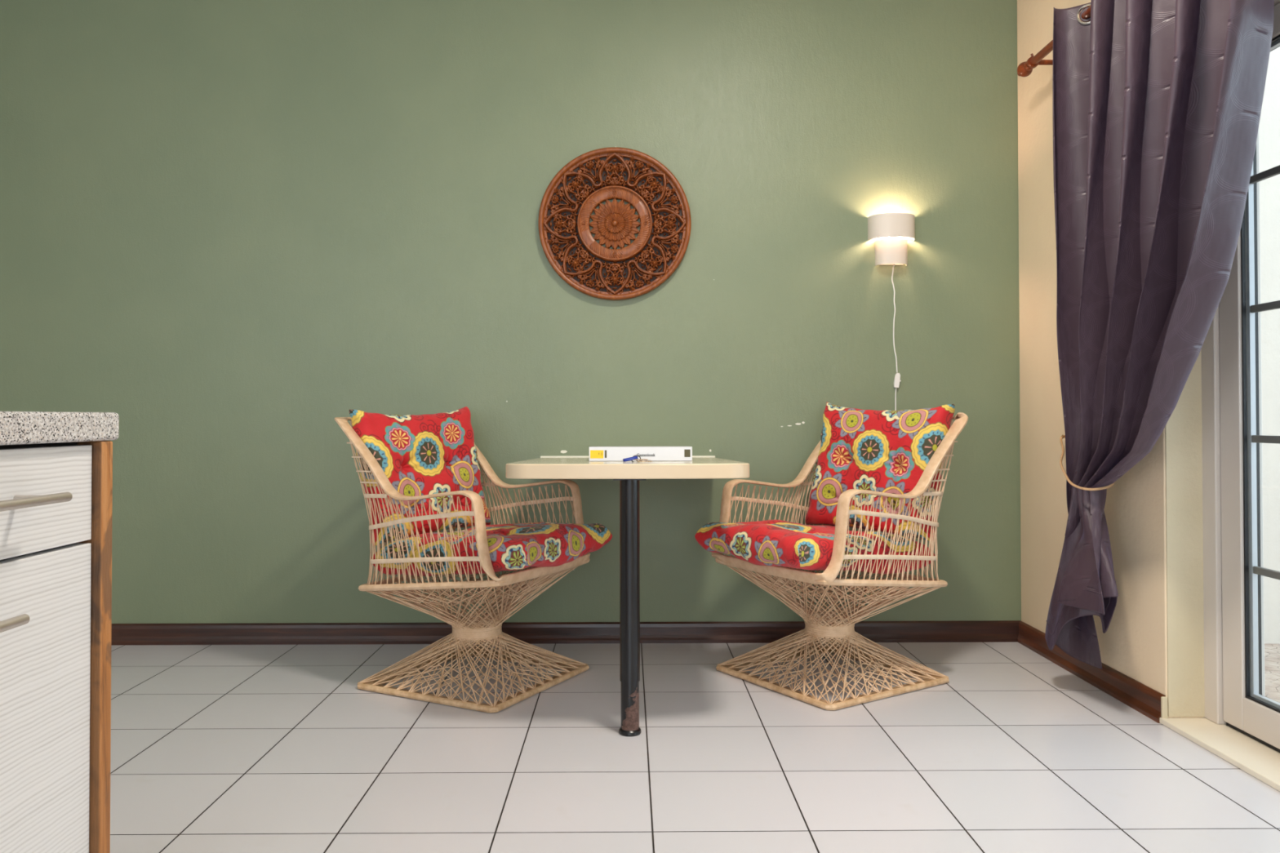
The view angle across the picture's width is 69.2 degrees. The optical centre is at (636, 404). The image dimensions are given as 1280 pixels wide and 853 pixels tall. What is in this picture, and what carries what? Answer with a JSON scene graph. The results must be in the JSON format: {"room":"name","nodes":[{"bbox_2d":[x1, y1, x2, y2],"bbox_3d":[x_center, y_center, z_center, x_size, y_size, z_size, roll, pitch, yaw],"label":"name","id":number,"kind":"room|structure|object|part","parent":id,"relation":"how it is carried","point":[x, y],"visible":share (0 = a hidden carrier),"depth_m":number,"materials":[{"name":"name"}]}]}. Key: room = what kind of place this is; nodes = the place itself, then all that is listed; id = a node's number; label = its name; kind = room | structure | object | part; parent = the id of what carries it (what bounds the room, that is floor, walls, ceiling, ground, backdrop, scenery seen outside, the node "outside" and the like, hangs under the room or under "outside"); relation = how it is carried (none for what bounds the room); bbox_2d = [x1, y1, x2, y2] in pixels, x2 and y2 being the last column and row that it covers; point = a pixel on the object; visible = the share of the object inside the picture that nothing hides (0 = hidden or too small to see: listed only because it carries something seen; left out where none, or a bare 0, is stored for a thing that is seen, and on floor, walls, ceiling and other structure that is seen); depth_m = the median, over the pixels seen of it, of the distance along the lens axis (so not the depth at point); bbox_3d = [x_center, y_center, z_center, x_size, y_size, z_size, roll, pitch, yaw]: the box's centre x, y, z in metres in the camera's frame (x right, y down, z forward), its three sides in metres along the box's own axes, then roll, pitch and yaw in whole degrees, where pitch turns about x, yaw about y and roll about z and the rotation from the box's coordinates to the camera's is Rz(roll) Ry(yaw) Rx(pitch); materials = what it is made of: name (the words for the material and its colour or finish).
{"room":"dining room","nodes":[
{"label":"dining room","id":0,"kind":"room"},
{"bbox_2d":[0,0,1021,623],"bbox_3d":[-0.661,-0.396,3.711,5.050,2.800,0.200,0,-1,-1],"label":"wall","id":1,"kind":"structure","parent":0,"point":[230,230],"depth_m":3.61,"materials":[{"name":"green paint"}]},
{"bbox_2d":[111,620,1020,645],"bbox_3d":[-0.769,0.883,3.581,4.529,0.078,0.022,0,-1,-1],"label":"baseboard","id":2,"kind":"structure","parent":1,"relation":"attached to","point":[977,631],"depth_m":3.58,"materials":[{"name":"brown wood"}]},
{"bbox_2d":[537,146,691,300],"bbox_3d":[-0.085,-0.704,3.599,0.591,0.597,0.039,0,-1,-1],"label":"disc","id":3,"kind":"object","parent":1,"relation":"attached to","point":[593,178],"visible":1,"depth_m":3.60,"materials":[{"name":"brown wood"}]},
{"bbox_2d":[506,400,804,453],"bbox_3d":[0.074,0.088,3.611,1.162,0.205,0.002,0,-1,-1],"label":"trim","id":4,"kind":"structure","parent":1,"relation":"attached to","point":[803,422],"depth_m":3.62,"materials":[{"name":"white"}]},
{"bbox_2d":[867,213,915,410],"bbox_3d":[0.994,-0.229,3.583,0.179,1.005,0.082,0,-1,-1],"label":"wall lamp","id":5,"kind":"object","parent":1,"relation":"attached to","point":[891,230],"visible":0.91,"depth_m":3.57,"materials":[{"name":"white metal"}]},
{"bbox_3d":[0.993,-0.636,3.627,0.096,0.183,0.006,0,-1,-1],"label":"plate","id":6,"kind":"part","parent":5,"relation":"part of","materials":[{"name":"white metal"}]},
{"bbox_3d":[0.993,-0.590,3.599,0.123,0.096,0.060,0,-1,-1],"label":"lamp shade","id":7,"kind":"part","parent":5,"relation":"part of","materials":[{"name":"white metal"}]},
{"bbox_3d":[0.993,-0.686,3.590,0.179,0.091,0.082,0,-1,-1],"label":"lamp shade","id":8,"kind":"part","parent":5,"relation":"part of","materials":[{"name":"white metal"}]},
{"bbox_3d":[1.005,-0.335,3.600,0.023,0.420,0.049,0,-1,-1],"label":"power cord","id":9,"kind":"part","parent":5,"relation":"part of","materials":[{"name":"white plastic"}]},
{"bbox_3d":[1.009,0.087,3.615,0.006,0.307,0.007,0,-1,-23],"label":"power cord","id":10,"kind":"part","parent":5,"relation":"part of","materials":[{"name":"white plastic"}]},
{"bbox_2d":[893,373,901,387],"bbox_3d":[1.014,-0.093,3.614,0.027,0.059,0.014,0,-1,-1],"label":"switch","id":11,"kind":"object","parent":5,"relation":"attached to","point":[897,376],"depth_m":3.61,"materials":[{"name":"white plastic"}]},
{"bbox_2d":[110,642,1279,852],"bbox_3d":[-0.673,0.915,0.186,4.656,0.080,6.811,0,-1,-1],"label":"floor","id":12,"kind":"structure","parent":0,"point":[215,748],"depth_m":2.35,"materials":[{"name":"white tile"}]},
{"bbox_2d":[0,440,112,852],"bbox_3d":[-1.055,0.461,0.523,0.659,0.838,1.680,0,-1,-1],"label":"base cabinet","id":13,"kind":"object","parent":12,"relation":"on","point":[56,499],"visible":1,"depth_m":1.25,"materials":[{"name":"white wood"}]},
{"bbox_3d":[-0.756,0.257,0.958,0.053,0.013,0.320,0,-1,-1],"label":"bar handle","id":14,"kind":"part","parent":13,"relation":"part of","materials":[{"name":"silver metal"}]},
{"bbox_3d":[-0.757,0.118,1.044,0.053,0.013,0.320,0,-1,-1],"label":"bar handle","id":15,"kind":"part","parent":13,"relation":"part of","materials":[{"name":"silver metal"}]},
{"bbox_3d":[-0.793,0.489,1.037,0.020,0.586,0.594,0,-1,-1],"label":"door","id":16,"kind":"part","parent":13,"relation":"part of","materials":[{"name":"white laminate"}]},
{"bbox_3d":[-0.793,0.123,1.042,0.020,0.136,0.594,0,-1,-1],"label":"drawer","id":17,"kind":"part","parent":13,"relation":"part of","materials":[{"name":"white laminate"}]},
{"bbox_2d":[0,411,119,445],"bbox_3d":[-1.084,0.021,0.526,0.643,0.042,1.713,0,-1,-1],"label":"countertop","id":18,"kind":"structure","parent":13,"relation":"on","point":[16,428],"depth_m":1.23,"materials":[{"name":"stone"}]},
{"bbox_3d":[-1.083,0.473,1.348,0.620,0.838,0.030,0,-1,-1],"label":"panel","id":19,"kind":"part","parent":13,"relation":"part of","materials":[{"name":"brown wood"}]},
{"bbox_2d":[334,417,590,713],"bbox_3d":[-0.575,0.472,3.124,0.682,0.887,0.599,0,-1,28],"label":"swivel chair","id":20,"kind":"object","parent":12,"relation":"on","point":[471,629],"visible":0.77,"depth_m":2.96,"materials":[{"name":"beige wicker"}]},
{"bbox_3d":[-0.575,0.289,3.126,0.682,0.519,0.598,0,-1,28],"label":"rim frame","id":21,"kind":"part","parent":20,"relation":"part of","materials":[{"name":"beige wicker"}]},
{"bbox_3d":[-0.533,0.908,3.096,0.524,0.010,0.524,0,-1,28],"label":"board","id":22,"kind":"part","parent":20,"relation":"part of","materials":[{"name":"wicker"}]},
{"bbox_3d":[-0.533,0.905,3.096,0.561,0.020,0.561,0,-1,28],"label":"frame","id":23,"kind":"part","parent":20,"relation":"part of","materials":[{"name":"wicker"}]},
{"bbox_3d":[-0.531,0.564,3.099,0.570,0.080,0.568,0,-1,28],"label":"seat rail","id":24,"kind":"part","parent":20,"relation":"part of","materials":[{"name":"beige wicker"}]},
{"bbox_2d":[371,522,612,576],"bbox_3d":[-0.470,0.472,3.068,0.609,0.178,0.505,0,-1,28],"label":"seat cushion","id":25,"kind":"object","parent":20,"relation":"on","point":[518,546],"visible":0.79,"depth_m":2.88,"materials":[{"name":"red fabric"}]},
{"bbox_2d":[348,406,490,545],"bbox_3d":[-0.736,0.231,3.212,0.179,0.452,0.538,-1,-1,32],"label":"cushion","id":26,"kind":"object","parent":25,"relation":"on","point":[427,454],"visible":0.84,"depth_m":3.15,"materials":[{"name":"red fabric"}]},
{"bbox_2d":[506,455,749,737],"bbox_3d":[-0.029,0.540,3.036,0.678,0.748,1.136,0,-1,-1],"label":"table","id":27,"kind":"object","parent":12,"relation":"on","point":[629,474],"visible":0.99,"depth_m":2.54,"materials":[{"name":"beige"}]},
{"bbox_3d":[-0.020,0.207,2.591,0.090,0.005,0.080,0,-1,-1],"label":"mounting plate","id":28,"kind":"part","parent":27,"relation":"part of","materials":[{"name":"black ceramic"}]},
{"bbox_2d":[622,455,652,462],"bbox_3d":[0.002,0.160,2.709,0.086,0.023,0.040,0,-2,-1],"label":"bunch","id":29,"kind":"object","parent":27,"relation":"on","point":[634,457],"visible":0.84,"depth_m":2.70,"materials":[{"name":"blue plastic"}]},
{"bbox_2d":[589,446,692,461],"bbox_3d":[0.011,0.156,2.955,0.314,0.045,0.271,0,-2,-1],"label":"book","id":30,"kind":"object","parent":27,"relation":"on","point":[596,453],"visible":0.94,"depth_m":2.82,"materials":[{"name":"white paper"}]},
{"bbox_2d":[711,412,968,710],"bbox_3d":[0.688,0.471,3.155,0.682,0.887,0.599,0,-1,-33],"label":"swivel chair","id":31,"kind":"object","parent":12,"relation":"on","point":[827,627],"visible":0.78,"depth_m":3.01,"materials":[{"name":"wicker"}]},
{"bbox_2d":[694,520,934,573],"bbox_3d":[0.589,0.473,3.091,0.608,0.175,0.505,0,-1,-33],"label":"seat cushion","id":32,"kind":"object","parent":31,"relation":"on","point":[771,543],"visible":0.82,"depth_m":2.90,"materials":[{"name":"red fabric"}]},
{"bbox_2d":[804,402,955,542],"bbox_3d":[0.840,0.222,3.259,0.180,0.468,0.542,1,-1,-40],"label":"cushion","id":33,"kind":"object","parent":32,"relation":"on","point":[886,451],"visible":0.83,"depth_m":3.21,"materials":[{"name":"red fabric"}]},
{"bbox_3d":[0.647,0.563,3.128,0.570,0.080,0.568,0,-1,-33],"label":"seat rail","id":34,"kind":"part","parent":31,"relation":"part of","materials":[{"name":"beige wicker"}]},
{"bbox_3d":[0.650,0.907,3.124,0.524,0.010,0.524,0,-1,-33],"label":"board","id":35,"kind":"part","parent":31,"relation":"part of","materials":[{"name":"wicker"}]},
{"bbox_3d":[0.650,0.904,3.124,0.561,0.020,0.561,0,-1,-33],"label":"frame","id":36,"kind":"part","parent":31,"relation":"part of","materials":[{"name":"wicker"}]},
{"bbox_3d":[0.688,0.287,3.158,0.682,0.519,0.598,0,-1,-33],"label":"rim frame","id":37,"kind":"part","parent":31,"relation":"part of","materials":[{"name":"beige wicker"}]},
{"bbox_2d":[1017,0,1204,717],"bbox_3d":[1.660,-0.447,0.228,0.267,2.800,6.811,0,-1,-1],"label":"wall","id":38,"kind":"structure","parent":0,"point":[1134,642],"depth_m":3.36,"materials":[{"name":"beige paint"}]},
{"bbox_2d":[1017,5,1090,76],"bbox_3d":[1.444,-1.223,1.962,0.130,0.058,2.820,0,-1,-1],"label":"curtain rod","id":39,"kind":"object","parent":38,"relation":"attached to","point":[1024,68],"visible":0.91,"depth_m":3.25,"materials":[{"name":"brown wood"}]},
{"bbox_2d":[1044,0,1274,669],"bbox_3d":[1.383,-0.213,2.527,0.178,2.067,1.041,0,-1,-1],"label":"curtain","id":40,"kind":"object","parent":39,"relation":"hanging from","point":[1157,104],"visible":0.99,"depth_m":2.54,"materials":[{"name":"purple fabric"}]},
{"bbox_2d":[1059,434,1114,490],"bbox_3d":[1.416,0.179,3.001,0.130,0.165,0.473,0,-1,7],"label":"tieback","id":41,"kind":"object","parent":40,"relation":"attached to","point":[1062,436],"visible":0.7,"depth_m":2.87,"materials":[{"name":"brown fabric"}]},
{"bbox_2d":[1017,620,1165,723],"bbox_3d":[1.489,0.874,3.127,0.022,0.078,0.974,0,-1,-1],"label":"baseboard","id":42,"kind":"structure","parent":38,"relation":"attached to","point":[1141,698],"depth_m":2.96,"materials":[{"name":"brown wood"}]},
{"bbox_2d":[1160,696,1168,718],"bbox_3d":[1.498,0.869,2.636,0.016,0.076,0.010,0,-1,-1],"label":"trim","id":43,"kind":"structure","parent":38,"relation":"attached to","point":[1164,714],"depth_m":2.63,"materials":[{"name":"paint"}]},
{"bbox_2d":[1164,351,1204,716],"bbox_3d":[1.567,-0.109,1.760,0.103,1.967,1.786,0,-1,-1],"label":"trim","id":44,"kind":"structure","parent":38,"relation":"attached to","point":[1183,429],"depth_m":2.64,"materials":[{"name":"paint"}]},
{"bbox_2d":[1159,717,1279,791],"bbox_3d":[1.573,0.886,1.751,0.155,0.016,1.796,0,-1,-1],"label":"sill","id":45,"kind":"structure","parent":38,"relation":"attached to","point":[1258,760],"depth_m":2.41,"materials":[{"name":"beige wood"}]},
{"bbox_2d":[1200,0,1279,752],"bbox_3d":[1.656,-0.106,1.760,0.075,1.969,1.784,0,-1,-1],"label":"door","id":46,"kind":"structure","parent":38,"relation":"in","point":[1233,438],"depth_m":2.51,"materials":[{"name":"beige"}]},
{"bbox_2d":[1258,46,1279,644],"bbox_3d":[4.637,-1.121,3.807,5.650,4.320,0.230,0,-1,-1],"label":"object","id":47,"kind":"structure","parent":0,"point":[1269,121],"depth_m":3.66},
{"label":"outside","id":48,"kind":"structure","parent":0,"visible":0},
{"bbox_2d":[1264,644,1279,702],"bbox_3d":[4.620,0.978,3.032,5.703,0.100,12.000,0,-1,-1],"label":"patio","id":49,"kind":"structure","parent":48,"point":[1272,651],"depth_m":3.24,"materials":[{"name":"beige stone"}]}
]}

